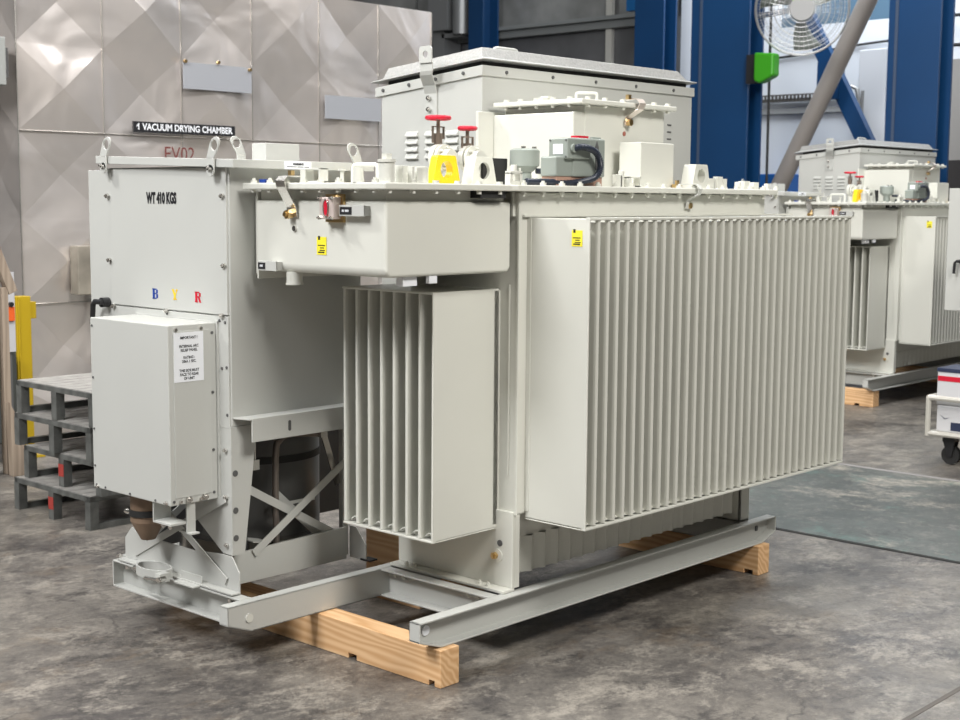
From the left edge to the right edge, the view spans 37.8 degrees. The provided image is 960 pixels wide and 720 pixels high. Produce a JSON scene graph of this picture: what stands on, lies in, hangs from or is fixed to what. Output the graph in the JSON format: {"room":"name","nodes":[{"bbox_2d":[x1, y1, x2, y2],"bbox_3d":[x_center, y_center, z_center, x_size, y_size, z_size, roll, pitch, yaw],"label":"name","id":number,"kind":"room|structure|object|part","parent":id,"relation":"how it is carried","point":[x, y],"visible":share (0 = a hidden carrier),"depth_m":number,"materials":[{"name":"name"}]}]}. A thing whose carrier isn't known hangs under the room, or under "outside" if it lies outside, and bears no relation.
{"room":"transformer factory floor","nodes":[
{"label":"transformer factory floor","id":0,"kind":"room"},
{"bbox_2d":[0,36,6,85],"bbox_3d":[-2.960,-1.794,8.420,0.200,0.285,0.140,6,9,42],"label":"switch box","id":1,"kind":"object","parent":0,"point":[2,39],"visible":1,"depth_m":8.39,"materials":[{"name":"grey plastic"}]},
{"bbox_2d":[0,381,959,719],"bbox_3d":[-0.657,-0.387,17.024,36.000,0.001,36.000,6,9,42],"label":"floor","id":2,"kind":"structure","parent":0,"point":[832,630],"depth_m":4.93,"materials":[{"name":"concrete"}]},
{"bbox_2d":[0,352,16,461],"bbox_3d":[-3.083,0.196,8.159,0.500,0.819,0.580,6,9,42],"label":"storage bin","id":3,"kind":"object","parent":2,"relation":"on","point":[13,353],"visible":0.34,"depth_m":8.18,"materials":[{"name":"grey"}]},
{"bbox_2d":[0,248,23,476],"bbox_3d":[-2.684,-0.228,7.704,0.130,1.769,0.354,6,9,42],"label":"trestle","id":4,"kind":"object","parent":2,"relation":"on","point":[13,454],"visible":0.81,"depth_m":7.80,"materials":[{"name":"brown wood"}]},
{"bbox_2d":[8,272,15,409],"bbox_3d":[-2.711,0.052,8.108,0.050,1.120,0.066,6,9,42],"label":"tag","id":5,"kind":"object","parent":4,"relation":"attached to","point":[11,300],"visible":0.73,"depth_m":8.09,"materials":[{"name":"orange"}]},
{"bbox_2d":[14,295,45,456],"bbox_3d":[-2.730,0.100,8.368,0.160,0.965,0.180,6,9,42],"label":"post","id":6,"kind":"object","parent":2,"relation":"on","point":[25,309],"visible":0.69,"depth_m":8.32,"materials":[{"name":"yellow metal"}]},
{"bbox_3d":[-2.728,0.101,8.363,0.090,0.965,0.095,6,9,42],"label":"post","id":7,"kind":"part","parent":6,"relation":"part of","materials":[{"name":"yellow metal"}]},
{"bbox_2d":[14,468,130,530],"bbox_3d":[-1.709,0.648,7.170,0.695,0.163,1.076,6,9,42],"label":"pallet","id":8,"kind":"object","parent":2,"relation":"on","point":[82,488],"visible":0.38,"depth_m":6.78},
{"bbox_3d":[-2.297,0.674,7.015,0.045,0.138,0.045,6,9,42],"label":"post","id":9,"kind":"part","parent":8,"relation":"part of","materials":[{"name":"metal"}]},
{"bbox_3d":[-2.058,0.701,6.796,0.045,0.138,0.045,6,9,42],"label":"post","id":10,"kind":"part","parent":8,"relation":"part of","materials":[{"name":"metal"}]},
{"bbox_2d":[24,437,120,496],"bbox_3d":[-1.651,0.487,7.139,0.695,0.163,1.076,6,9,42],"label":"pallet","id":11,"kind":"object","parent":8,"relation":"on","point":[74,449],"visible":0.3,"depth_m":6.87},
{"bbox_3d":[-2.239,0.513,6.985,0.045,0.138,0.045,6,9,42],"label":"post","id":12,"kind":"part","parent":11,"relation":"part of","materials":[{"name":"metal"}]},
{"bbox_2d":[14,405,93,461],"bbox_3d":[-1.691,0.324,7.119,0.695,0.163,1.075,6,9,42],"label":"pallet","id":13,"kind":"object","parent":11,"relation":"on","point":[76,418],"visible":0.36,"depth_m":6.81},
{"bbox_3d":[-2.280,0.350,6.965,0.045,0.138,0.045,6,9,42],"label":"post","id":14,"kind":"part","parent":13,"relation":"part of","materials":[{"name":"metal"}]},
{"bbox_3d":[-1.691,0.326,7.116,0.690,0.159,1.070,6,9,42],"label":"frame","id":15,"kind":"part","parent":13,"relation":"part of","materials":[{"name":"metal"}]},
{"bbox_2d":[16,373,92,427],"bbox_3d":[-1.668,0.163,7.081,0.695,0.163,1.075,6,9,42],"label":"pallet","id":16,"kind":"object","parent":13,"relation":"on","point":[80,385],"visible":0.32,"depth_m":6.81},
{"bbox_3d":[-2.257,0.189,6.926,0.045,0.138,0.045,6,9,42],"label":"post","id":17,"kind":"part","parent":16,"relation":"part of","materials":[{"name":"metal"}]},
{"bbox_3d":[-1.668,0.166,7.077,0.690,0.159,1.070,6,9,42],"label":"frame","id":18,"kind":"part","parent":16,"relation":"part of","materials":[{"name":"metal"}]},
{"bbox_3d":[-2.018,0.216,6.706,0.045,0.138,0.045,6,9,42],"label":"post","id":19,"kind":"part","parent":16,"relation":"part of","materials":[{"name":"metal"}]},
{"bbox_3d":[-1.780,0.243,6.487,0.045,0.138,0.045,6,9,42],"label":"post","id":20,"kind":"part","parent":16,"relation":"part of","materials":[{"name":"metal"}]},
{"bbox_3d":[-2.041,0.377,6.745,0.045,0.138,0.045,6,9,42],"label":"post","id":21,"kind":"part","parent":13,"relation":"part of","materials":[{"name":"metal"}]},
{"bbox_3d":[-1.803,0.403,6.526,0.045,0.138,0.045,6,9,42],"label":"post","id":22,"kind":"part","parent":13,"relation":"part of","materials":[{"name":"metal"}]},
{"bbox_3d":[-2.000,0.539,6.766,0.045,0.138,0.045,6,9,42],"label":"post","id":23,"kind":"part","parent":11,"relation":"part of","materials":[{"name":"metal"}]},
{"bbox_3d":[-1.762,0.566,6.546,0.045,0.138,0.045,6,9,42],"label":"post","id":24,"kind":"part","parent":11,"relation":"part of","materials":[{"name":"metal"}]},
{"bbox_3d":[-1.820,0.727,6.577,0.045,0.138,0.045,6,9,42],"label":"post","id":25,"kind":"part","parent":8,"relation":"part of","materials":[{"name":"metal"}]},
{"bbox_2d":[0,0,431,442],"bbox_3d":[-2.704,-1.230,10.939,3.070,3.025,3.645,6,9,42],"label":"chamber","id":26,"kind":"object","parent":2,"relation":"on","point":[156,78],"visible":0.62,"depth_m":9.24,"materials":[{"name":"silver metal"}]},
{"bbox_2d":[5,48,8,77],"bbox_3d":[-2.926,-1.810,8.537,0.070,0.180,0.080,6,9,42],"label":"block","id":27,"kind":"object","parent":26,"relation":"attached to","point":[6,49],"visible":0.33,"depth_m":8.54,"materials":[{"name":"grey metal"}]},
{"bbox_2d":[70,245,90,294],"bbox_3d":[-2.485,-0.122,9.011,0.120,1.225,0.255,6,9,42],"label":"junction box","id":28,"kind":"object","parent":26,"relation":"attached to","point":[80,266],"visible":0.27,"depth_m":8.86,"materials":[{"name":"silver plastic"}]},
{"bbox_3d":[-1.794,-1.931,9.603,0.008,0.175,0.572,6,9,42],"label":"blank plate","id":29,"kind":"part","parent":26,"relation":"part of","materials":[{"name":"grey metal"}]},
{"bbox_3d":[-0.950,-1.887,10.527,0.008,0.170,0.560,6,9,42],"label":"blank plate","id":30,"kind":"part","parent":26,"relation":"part of","materials":[{"name":"grey metal"}]},
{"bbox_3d":[-1.511,-1.371,12.271,3.000,3.020,0.060,6,9,42],"label":"panel","id":31,"kind":"part","parent":26,"relation":"part of","materials":[{"name":"silver metal"}]},
{"bbox_2d":[241,582,458,688],"bbox_3d":[-0.638,0.923,4.993,1.478,0.124,0.086,6,9,42],"label":"timber beam","id":32,"kind":"structure","parent":2,"relation":"on","point":[375,643],"depth_m":4.69,"materials":[{"name":"beige wood"}]},
{"bbox_2d":[219,45,851,647],"bbox_3d":[0.152,-0.207,5.410,1.500,2.037,2.720,6,9,42],"label":"transformer","id":33,"kind":"object","parent":32,"relation":"on","point":[575,339],"visible":1,"depth_m":4.83,"materials":[{"name":"paint"}]},
{"bbox_2d":[88,136,376,621],"bbox_3d":[-0.796,-0.007,5.245,0.928,1.664,1.330,6,9,42],"label":"cable box","id":34,"kind":"object","parent":33,"relation":"attached to","point":[218,387],"visible":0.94,"depth_m":4.81,"materials":[{"name":"paint"}]},
{"bbox_3d":[-1.389,-0.180,5.121,0.073,0.098,0.050,6,9,42],"label":"door handle","id":35,"kind":"part","parent":34,"relation":"part of","materials":[{"name":"black plastic"}]},
{"bbox_3d":[-1.082,-0.417,4.847,0.684,0.485,0.008,6,9,42],"label":"panel","id":36,"kind":"part","parent":34,"relation":"part of","materials":[{"name":"paint"}]},
{"bbox_3d":[-1.084,0.015,4.896,0.686,0.375,0.007,6,9,42],"label":"panel","id":37,"kind":"part","parent":34,"relation":"part of","materials":[{"name":"paint"}]},
{"bbox_3d":[-1.054,0.153,4.873,0.484,0.607,0.008,6,9,42],"label":"relief frame","id":38,"kind":"part","parent":34,"relation":"part of","materials":[{"name":"paint"}]},
{"bbox_3d":[-1.066,0.697,4.921,0.680,0.126,0.039,6,9,42],"label":"plate","id":39,"kind":"part","parent":34,"relation":"part of","materials":[{"name":"paint"}]},
{"bbox_2d":[179,335,198,379],"bbox_3d":[-0.955,-0.008,4.605,0.001,0.143,0.078,6,9,42],"label":"print","id":40,"kind":"object","parent":34,"relation":"attached to","point":[185,346],"depth_m":4.60},
{"bbox_3d":[-0.951,0.177,4.638,0.004,0.553,0.145,6,9,42],"label":"relief panel","id":41,"kind":"part","parent":34,"relation":"part of","materials":[{"name":"paint"}]},
{"bbox_3d":[-0.873,0.430,4.816,0.212,0.438,0.110,6,9,42],"label":"leg","id":42,"kind":"part","parent":34,"relation":"part of","materials":[{"name":"paint"}]},
{"bbox_3d":[-0.912,0.396,5.623,0.004,0.555,1.000,6,9,42],"label":"panel","id":43,"kind":"part","parent":34,"relation":"part of","materials":[{"name":"grey metal"}]},
{"bbox_2d":[233,403,343,442],"bbox_3d":[-0.604,0.212,4.877,0.068,0.080,0.580,6,9,42],"label":"beam","id":44,"kind":"structure","parent":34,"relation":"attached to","point":[252,425],"depth_m":4.78,"materials":[{"name":"metal"}]},
{"bbox_3d":[-0.514,0.447,5.199,0.044,0.555,0.025,6,9,42],"label":"leg","id":45,"kind":"part","parent":34,"relation":"part of","materials":[{"name":"paint"}]},
{"bbox_2d":[318,236,324,252],"bbox_3d":[-0.500,-0.364,4.415,0.034,0.053,0.001,6,9,42],"label":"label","id":46,"kind":"object","parent":33,"relation":"attached to","point":[321,239],"depth_m":4.42,"materials":[{"name":"yellow"}]},
{"bbox_3d":[-0.008,0.759,5.475,0.045,0.100,2.445,6,9,42],"label":"skid rail","id":47,"kind":"part","parent":33,"relation":"part of","materials":[{"name":"metal"}]},
{"bbox_3d":[-0.374,-0.610,4.575,0.133,0.069,0.015,6,9,42],"label":"handle","id":48,"kind":"part","parent":33,"relation":"part of","materials":[{"name":"grey paint"}]},
{"bbox_3d":[-0.227,-0.244,4.340,0.030,0.029,0.060,6,9,42],"label":"white tag plate","id":49,"kind":"part","parent":33,"relation":"part of","materials":[{"name":"white"}]},
{"bbox_3d":[-0.152,-0.252,4.389,0.014,0.023,0.035,6,9,42],"label":"white tag plate","id":50,"kind":"part","parent":33,"relation":"part of","materials":[{"name":"white"}]},
{"bbox_3d":[-0.097,0.631,4.940,0.555,0.274,0.085,6,9,42],"label":"foot plate","id":51,"kind":"part","parent":33,"relation":"part of","materials":[{"name":"grey paint"}]},
{"bbox_3d":[-0.047,0.180,4.646,0.007,0.813,0.316,6,9,42],"label":"panel","id":52,"kind":"part","parent":33,"relation":"part of","materials":[{"name":"grey paint"}]},
{"bbox_3d":[0.051,-0.686,5.100,0.011,0.096,0.131,6,9,42],"label":"rubber plate","id":53,"kind":"part","parent":33,"relation":"part of","materials":[{"name":"black"}]},
{"bbox_3d":[0.271,-1.223,6.066,0.622,0.112,1.441,6,9,42],"label":"roof lid","id":54,"kind":"part","parent":33,"relation":"part of","materials":[{"name":"white metal"}]},
{"bbox_3d":[0.246,-0.984,5.289,0.036,0.021,0.062,6,9,42],"label":"handle","id":55,"kind":"part","parent":33,"relation":"part of","materials":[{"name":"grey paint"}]},
{"bbox_3d":[0.267,-0.721,4.791,0.043,0.034,0.002,6,9,42],"label":"rating plate","id":56,"kind":"part","parent":33,"relation":"part of","materials":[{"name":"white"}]},
{"bbox_3d":[0.254,0.041,4.637,0.262,1.016,0.007,6,9,42],"label":"panel","id":57,"kind":"part","parent":33,"relation":"part of","materials":[{"name":"grey paint"}]},
{"bbox_2d":[573,229,580,244],"bbox_3d":[0.312,-0.397,4.528,0.032,0.050,0.001,6,9,42],"label":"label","id":58,"kind":"object","parent":33,"relation":"attached to","point":[576,232],"depth_m":4.53,"materials":[{"name":"yellow"}]},
{"bbox_3d":[0.396,-0.981,5.210,0.088,0.034,0.011,0,7,-5],"label":"handle","id":59,"kind":"part","parent":33,"relation":"part of","materials":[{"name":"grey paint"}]},
{"bbox_3d":[0.446,-0.094,5.405,0.515,1.087,1.495,6,9,42],"label":"tank","id":60,"kind":"part","parent":33,"relation":"part of","materials":[{"name":"grey metal"}]},
{"bbox_3d":[0.517,0.794,5.203,0.047,0.100,2.132,6,9,42],"label":"skid rail","id":61,"kind":"part","parent":33,"relation":"part of","materials":[{"name":"metal"}]},
{"bbox_3d":[0.412,0.546,5.467,0.477,0.258,1.410,6,9,42],"label":"tank","id":62,"kind":"part","parent":33,"relation":"part of","materials":[{"name":"grey metal"}]},
{"bbox_2d":[619,142,673,187],"bbox_3d":[0.632,-0.738,5.326,0.100,0.168,0.212,6,9,42],"label":"hood","id":63,"kind":"object","parent":33,"relation":"attached to","point":[652,162],"depth_m":5.27,"materials":[{"name":"grey paint"}]},
{"bbox_3d":[0.707,-0.582,5.263,0.040,0.082,1.750,6,9,42],"label":"neck plate","id":64,"kind":"part","parent":33,"relation":"part of","materials":[{"name":"grey paint"}]},
{"bbox_3d":[0.922,0.516,6.004,0.495,0.274,0.070,6,9,42],"label":"foot plate","id":65,"kind":"part","parent":33,"relation":"part of","materials":[{"name":"grey paint"}]},
{"bbox_2d":[366,562,483,608],"bbox_3d":[-0.207,0.856,5.571,0.300,0.134,0.390,6,9,42],"label":"block","id":66,"kind":"object","parent":2,"relation":"on","point":[368,564],"visible":0.12,"depth_m":5.47,"materials":[{"name":"grey metal"}]},
{"bbox_2d":[366,528,398,564],"bbox_3d":[-0.206,0.721,5.555,0.300,0.134,0.390,6,9,42],"label":"block","id":67,"kind":"object","parent":66,"relation":"on","point":[382,546],"visible":0.06,"depth_m":5.45,"materials":[{"name":"brown wood"}]},
{"bbox_2d":[428,0,468,57],"bbox_3d":[-0.336,-4.254,20.060,0.678,7.000,0.488,6,9,42],"label":"duct","id":68,"kind":"object","parent":2,"relation":"on","point":[449,17],"visible":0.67,"depth_m":19.88,"materials":[{"name":"grey metal"}]},
{"bbox_2d":[468,0,498,49],"bbox_3d":[0.036,-3.801,19.644,0.380,6.200,0.360,6,9,42],"label":"steel column","id":69,"kind":"structure","parent":2,"relation":"on","point":[483,19],"depth_m":19.51,"materials":[{"name":"blue metal"}]},
{"bbox_2d":[634,0,676,70],"bbox_3d":[2.158,-3.678,17.372,0.540,6.500,0.310,6,9,42],"label":"steel column","id":70,"kind":"structure","parent":2,"relation":"on","point":[655,36],"depth_m":17.26,"materials":[{"name":"blue metal"}]},
{"bbox_2d":[619,531,768,575],"bbox_3d":[0.922,0.806,6.119,0.728,0.124,0.085,6,9,42],"label":"timber beam","id":71,"kind":"structure","parent":2,"relation":"on","point":[755,558],"depth_m":5.93,"materials":[{"name":"beige wood"}]},
{"bbox_2d":[690,0,764,188],"bbox_3d":[2.559,-3.355,14.565,0.810,6.500,0.310,6,9,42],"label":"steel column","id":72,"kind":"structure","parent":2,"relation":"on","point":[726,111],"depth_m":14.52,"materials":[{"name":"blue metal"}]},
{"bbox_2d":[746,53,778,83],"bbox_3d":[2.824,-2.933,14.095,0.360,0.305,0.139,6,9,42],"label":"control box","id":73,"kind":"object","parent":72,"relation":"attached to","point":[762,68],"visible":1,"depth_m":14.02,"materials":[{"name":"green plastic"}]},
{"bbox_3d":[2.814,-2.939,14.159,0.260,0.290,0.059,6,9,42],"label":"plate","id":74,"kind":"part","parent":73,"relation":"part of","materials":[{"name":"black plastic"}]},
{"bbox_2d":[754,0,849,55],"bbox_3d":[3.206,-3.497,13.959,0.927,0.938,0.423,2,7,12],"label":"wall fan","id":75,"kind":"object","parent":72,"relation":"attached to","point":[801,11],"visible":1,"depth_m":13.90,"materials":[{"name":"silver metal"}]},
{"bbox_3d":[3.019,-3.508,14.153,0.459,0.113,0.050,3,7,19],"label":"wall arm","id":76,"kind":"part","parent":75,"relation":"part of","materials":[{"name":"grey metal"}]},
{"bbox_3d":[2.973,-3.628,13.947,0.363,0.243,0.115,2,7,13],"label":"blade","id":77,"kind":"part","parent":75,"relation":"part of","materials":[{"name":"grey metal"}]},
{"bbox_3d":[3.267,-3.262,13.988,0.287,0.346,0.063,-1,7,-15],"label":"blade","id":78,"kind":"part","parent":75,"relation":"part of","materials":[{"name":"grey metal"}]},
{"bbox_3d":[3.407,-3.666,13.836,0.337,0.344,0.076,3,7,21],"label":"blade","id":79,"kind":"part","parent":75,"relation":"part of","materials":[{"name":"grey"}]},
{"bbox_2d":[765,6,772,183],"bbox_3d":[2.962,-3.272,14.301,0.038,6.400,0.028,6,9,42],"label":"cable","id":80,"kind":"object","parent":2,"relation":"on","point":[771,9],"visible":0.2,"depth_m":14.38,"materials":[{"name":"black rubber"}]},
{"bbox_2d":[760,174,798,191],"bbox_3d":[3.571,-1.280,16.814,0.340,1.880,0.380,6,9,42],"label":"bin","id":81,"kind":"object","parent":2,"relation":"on","point":[793,187],"visible":0.07,"depth_m":16.64,"materials":[{"name":"blue"}]},
{"bbox_2d":[771,0,877,191],"bbox_3d":[3.650,-2.905,14.659,3.032,5.686,0.189,6,9,42],"label":"diagonal pipe","id":82,"kind":"object","parent":2,"relation":"on","point":[862,11],"visible":0.47,"depth_m":14.62,"materials":[{"name":"grey metal"}]},
{"bbox_2d":[805,12,875,139],"bbox_3d":[4.256,-1.969,14.873,2.199,3.782,0.130,6,9,42],"label":"diagonal brace","id":83,"kind":"object","parent":2,"relation":"on","point":[848,104],"visible":0.22,"depth_m":15.05,"materials":[{"name":"blue metal"}]},
{"bbox_2d":[748,464,959,561],"bbox_3d":[1.928,0.730,7.372,11.000,0.004,1.680,6,9,42],"label":"floor plate","id":84,"kind":"object","parent":2,"relation":"on","point":[919,515],"depth_m":7.14,"materials":[{"name":"grey metal"}]},
{"bbox_2d":[845,387,878,406],"bbox_3d":[2.489,0.236,11.208,1.465,0.124,0.095,6,9,42],"label":"timber beam","id":85,"kind":"structure","parent":2,"relation":"on","point":[853,396],"depth_m":10.75,"materials":[{"name":"beige wood"}]},
{"bbox_2d":[776,528,959,563],"bbox_3d":[1.347,0.798,6.749,11.000,0.003,0.020,6,9,42],"label":"trim","id":86,"kind":"structure","parent":2,"relation":"on","point":[776,528],"depth_m":6.35,"materials":[{"name":"black"}]},
{"bbox_2d":[838,463,959,481],"bbox_3d":[2.518,0.662,8.005,11.000,0.005,0.045,6,9,42],"label":"trim","id":87,"kind":"structure","parent":2,"relation":"on","point":[839,463],"depth_m":8.09,"materials":[{"name":"grey"}]},
{"bbox_2d":[876,365,937,381],"bbox_3d":[3.765,0.101,12.469,1.315,0.124,0.090,6,9,42],"label":"timber beam","id":88,"kind":"structure","parent":2,"relation":"on","point":[907,368],"depth_m":12.38,"materials":[{"name":"brown wood"}]},
{"bbox_2d":[784,137,959,390],"bbox_3d":[3.269,-0.857,11.586,1.500,1.972,2.720,6,9,42],"label":"transformer","id":89,"kind":"object","parent":88,"relation":"on","point":[895,199],"visible":0.84,"depth_m":10.91,"materials":[{"name":"grey paint"}]},
{"bbox_2d":[741,179,824,215],"bbox_3d":[2.321,-0.663,11.421,0.928,1.611,1.330,6,9,42],"label":"upper cabinet","id":90,"kind":"object","parent":89,"relation":"attached to","point":[771,205],"visible":0.16,"depth_m":10.84,"materials":[{"name":"metal"}]},
{"bbox_3d":[2.035,-1.059,11.024,0.684,0.470,0.008,6,9,42],"label":"panel","id":91,"kind":"part","parent":90,"relation":"part of","materials":[{"name":"paint"}]},
{"bbox_3d":[2.743,-1.244,10.753,0.133,0.067,0.015,6,9,42],"label":"handle","id":92,"kind":"part","parent":89,"relation":"part of","materials":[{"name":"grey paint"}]},
{"bbox_3d":[3.388,-1.844,12.246,0.622,0.109,1.441,6,9,42],"label":"roof lid","id":93,"kind":"part","parent":89,"relation":"part of","materials":[{"name":"white metal"}]},
{"bbox_3d":[3.020,-0.044,11.113,0.555,0.266,0.085,6,9,42],"label":"foot plate","id":94,"kind":"part","parent":89,"relation":"part of","materials":[{"name":"grey paint"}]},
{"bbox_3d":[3.168,-1.319,11.278,0.011,0.093,0.131,6,9,42],"label":"rubber plate","id":95,"kind":"part","parent":89,"relation":"part of","materials":[{"name":"black"}]},
{"bbox_3d":[3.070,-0.480,10.821,0.007,0.787,0.316,6,9,42],"label":"panel","id":96,"kind":"part","parent":89,"relation":"part of","materials":[{"name":"grey paint"}]},
{"bbox_3d":[3.563,-0.747,11.581,0.515,1.052,1.495,6,9,42],"label":"tank","id":97,"kind":"part","parent":89,"relation":"part of","materials":[{"name":"grey metal"}]},
{"bbox_3d":[3.634,0.113,11.376,0.047,0.097,2.132,6,9,42],"label":"skid rail","id":98,"kind":"part","parent":89,"relation":"part of","materials":[{"name":"metal"}]},
{"bbox_3d":[3.371,-0.614,10.813,0.262,0.984,0.007,6,9,42],"label":"panel","id":99,"kind":"part","parent":89,"relation":"part of","materials":[{"name":"grey paint"}]},
{"bbox_3d":[3.825,-1.219,11.441,0.040,0.079,1.750,6,9,42],"label":"neck plate","id":100,"kind":"part","parent":89,"relation":"part of","materials":[{"name":"grey paint"}]},
{"bbox_3d":[3.530,-0.128,11.641,0.477,0.250,1.410,6,9,42],"label":"tank","id":101,"kind":"part","parent":89,"relation":"part of","materials":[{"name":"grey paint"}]},
{"bbox_2d":[927,183,948,202],"bbox_3d":[3.750,-1.371,11.504,0.100,0.163,0.212,6,9,42],"label":"hood","id":102,"kind":"object","parent":89,"relation":"attached to","point":[937,190],"depth_m":11.43,"materials":[{"name":"grey paint"}]},
{"bbox_2d":[884,0,955,205],"bbox_3d":[4.157,-3.192,13.231,0.620,6.500,0.310,6,9,42],"label":"steel column","id":103,"kind":"structure","parent":2,"relation":"on","point":[921,32],"depth_m":13.19,"materials":[{"name":"blue metal"}]},
{"bbox_2d":[902,686,959,719],"bbox_3d":[1.438,1.068,4.396,0.017,0.002,3.200,6,9,42],"label":"trim","id":104,"kind":"structure","parent":2,"relation":"on","point":[957,689],"depth_m":4.36,"materials":[{"name":"grey metal"}]},
{"bbox_2d":[925,393,959,463],"bbox_3d":[3.125,0.194,8.297,0.772,0.872,0.552,6,9,42],"label":"trolley","id":105,"kind":"object","parent":2,"relation":"on","point":[950,454],"visible":0.92,"depth_m":8.35,"materials":[{"name":"grey metal"}]},
{"bbox_3d":[3.124,0.339,8.314,0.772,0.246,0.552,6,9,42],"label":"frame","id":106,"kind":"part","parent":105,"relation":"part of","materials":[{"name":"grey"}]},
{"bbox_2d":[936,404,959,432],"bbox_3d":[2.910,0.345,8.389,0.255,0.157,0.262,6,9,42],"label":"carton","id":107,"kind":"object","parent":105,"relation":"on","point":[948,417],"visible":0.84,"depth_m":8.33,"materials":[{"name":"grey cardboard"}]},
{"bbox_2d":[937,364,959,405],"bbox_3d":[2.906,0.155,8.373,0.256,0.219,0.266,6,9,42],"label":"carton","id":108,"kind":"object","parent":107,"relation":"on","point":[948,385],"visible":0.83,"depth_m":8.32,"materials":[{"name":"grey cardboard"}]},
{"bbox_3d":[2.850,0.402,8.272,0.155,0.050,0.002,6,9,42],"label":"dark panel","id":109,"kind":"part","parent":107,"relation":"part of","materials":[{"name":"blue"}]},
{"bbox_3d":[3.622,0.479,9.147,0.950,0.124,0.090,6,9,42],"label":"timber beam","id":110,"kind":"structure","parent":2,"relation":"on","visible":0},
{"bbox_2d":[944,188,959,310],"bbox_3d":[3.738,-0.443,9.337,0.928,1.664,1.330,6,9,42],"label":"tall cabinet","id":111,"kind":"object","parent":110,"relation":"on","point":[952,285],"visible":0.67,"depth_m":9.26,"materials":[{"name":"metal"}]},
{"bbox_3d":[3.146,-0.615,9.212,0.073,0.098,0.050,6,9,42],"label":"door handle","id":112,"kind":"part","parent":111,"relation":"part of","materials":[{"name":"black plastic"}]},
{"bbox_2d":[417,0,681,15],"bbox_3d":[-2.321,-6.467,22.219,13.550,3.120,0.130,6,9,42],"label":"wall","id":113,"kind":"structure","parent":0,"point":[679,2],"depth_m":17.84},
{"bbox_2d":[352,0,416,9],"bbox_3d":[-1.765,-6.425,21.576,2.240,3.050,0.040,6,9,42],"label":"window","id":114,"kind":"structure","parent":113,"relation":"in","point":[408,4],"depth_m":21.19,"materials":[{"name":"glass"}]},
{"bbox_2d":[418,0,432,33],"bbox_3d":[-0.335,-6.265,20.260,1.540,3.050,0.040,6,9,42],"label":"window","id":115,"kind":"structure","parent":113,"relation":"in","point":[422,4],"depth_m":20.81,"materials":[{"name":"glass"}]},
{"bbox_2d":[499,0,605,26],"bbox_3d":[1.000,-6.115,19.032,1.980,3.050,0.040,6,9,42],"label":"window","id":116,"kind":"structure","parent":113,"relation":"in","point":[511,12],"depth_m":19.24,"materials":[{"name":"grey glass"}]},
{"bbox_2d":[619,0,634,13],"bbox_3d":[2.163,-5.985,17.963,0.850,3.050,0.040,6,9,42],"label":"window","id":117,"kind":"structure","parent":113,"relation":"in","point":[622,3],"depth_m":18.35,"materials":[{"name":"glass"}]},
{"bbox_2d":[432,0,959,173],"bbox_3d":[0.741,-4.190,19.563,22.000,7.000,0.200,6,9,42],"label":"wall","id":118,"kind":"structure","parent":0,"point":[797,75],"depth_m":16.85,"materials":[{"name":"white metal"}]},
{"bbox_2d":[432,13,634,45],"bbox_3d":[-1.190,-4.748,21.028,9.100,0.150,0.200,6,9,42],"label":"trim","id":119,"kind":"structure","parent":118,"relation":"attached to","point":[626,20],"depth_m":18.81,"materials":[{"name":"grey metal"}]},
{"bbox_2d":[605,0,614,62],"bbox_3d":[1.716,-5.053,18.369,0.100,5.000,0.060,6,9,42],"label":"trim","id":120,"kind":"structure","parent":118,"relation":"attached to","point":[610,4],"depth_m":18.43,"materials":[{"name":"grey metal"}]},
{"bbox_2d":[626,0,634,11],"bbox_3d":[1.990,-4.996,17.970,0.190,1.020,0.100,6,9,42],"label":"upper cabinet","id":121,"kind":"object","parent":118,"relation":"attached to","point":[630,4],"visible":0.6,"depth_m":18.01,"materials":[{"name":"blue metal"}]},
{"bbox_2d":[762,93,812,102],"bbox_3d":[3.708,-3.119,16.694,1.600,0.085,0.100,6,9,42],"label":"cable tray","id":122,"kind":"object","parent":118,"relation":"attached to","point":[794,99],"visible":0.36,"depth_m":16.68,"materials":[{"name":"grey metal"}]},
{"bbox_2d":[762,106,840,114],"bbox_3d":[3.727,-2.970,16.733,1.600,0.060,0.040,6,9,42],"label":"wall rail","id":123,"kind":"object","parent":118,"relation":"attached to","point":[829,109],"visible":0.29,"depth_m":16.71,"materials":[{"name":"grey metal"}]},
{"bbox_2d":[779,40,887,58],"bbox_3d":[4.142,-3.595,16.279,2.521,0.157,0.027,6,9,42],"label":"cable","id":124,"kind":"object","parent":118,"relation":"attached to","point":[881,41],"visible":0.32,"depth_m":16.03,"materials":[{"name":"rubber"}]},
{"bbox_2d":[850,84,863,113],"bbox_3d":[4.220,-1.685,15.976,0.244,2.885,0.065,6,9,42],"label":"conduit","id":125,"kind":"object","parent":118,"relation":"attached to","point":[860,100],"visible":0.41,"depth_m":15.79,"materials":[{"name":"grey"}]},
{"bbox_2d":[859,48,887,140],"bbox_3d":[4.480,-1.885,16.046,0.330,3.270,0.190,6,9,42],"label":"wall trunking","id":126,"kind":"structure","parent":118,"relation":"attached to","point":[873,62],"depth_m":15.82,"materials":[{"name":"grey"}]},
{"bbox_2d":[948,160,959,200],"bbox_3d":[6.875,-1.004,13.984,4.950,2.020,0.100,6,9,42],"label":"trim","id":127,"kind":"structure","parent":118,"relation":"attached to","point":[953,165],"depth_m":15.37,"materials":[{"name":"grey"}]},
{"bbox_2d":[949,59,959,159],"bbox_3d":[6.886,-2.549,13.808,4.950,1.090,0.100,6,9,42],"label":"trim","id":128,"kind":"structure","parent":118,"relation":"attached to","point":[954,143],"depth_m":15.31,"materials":[{"name":"grey"}]}
]}

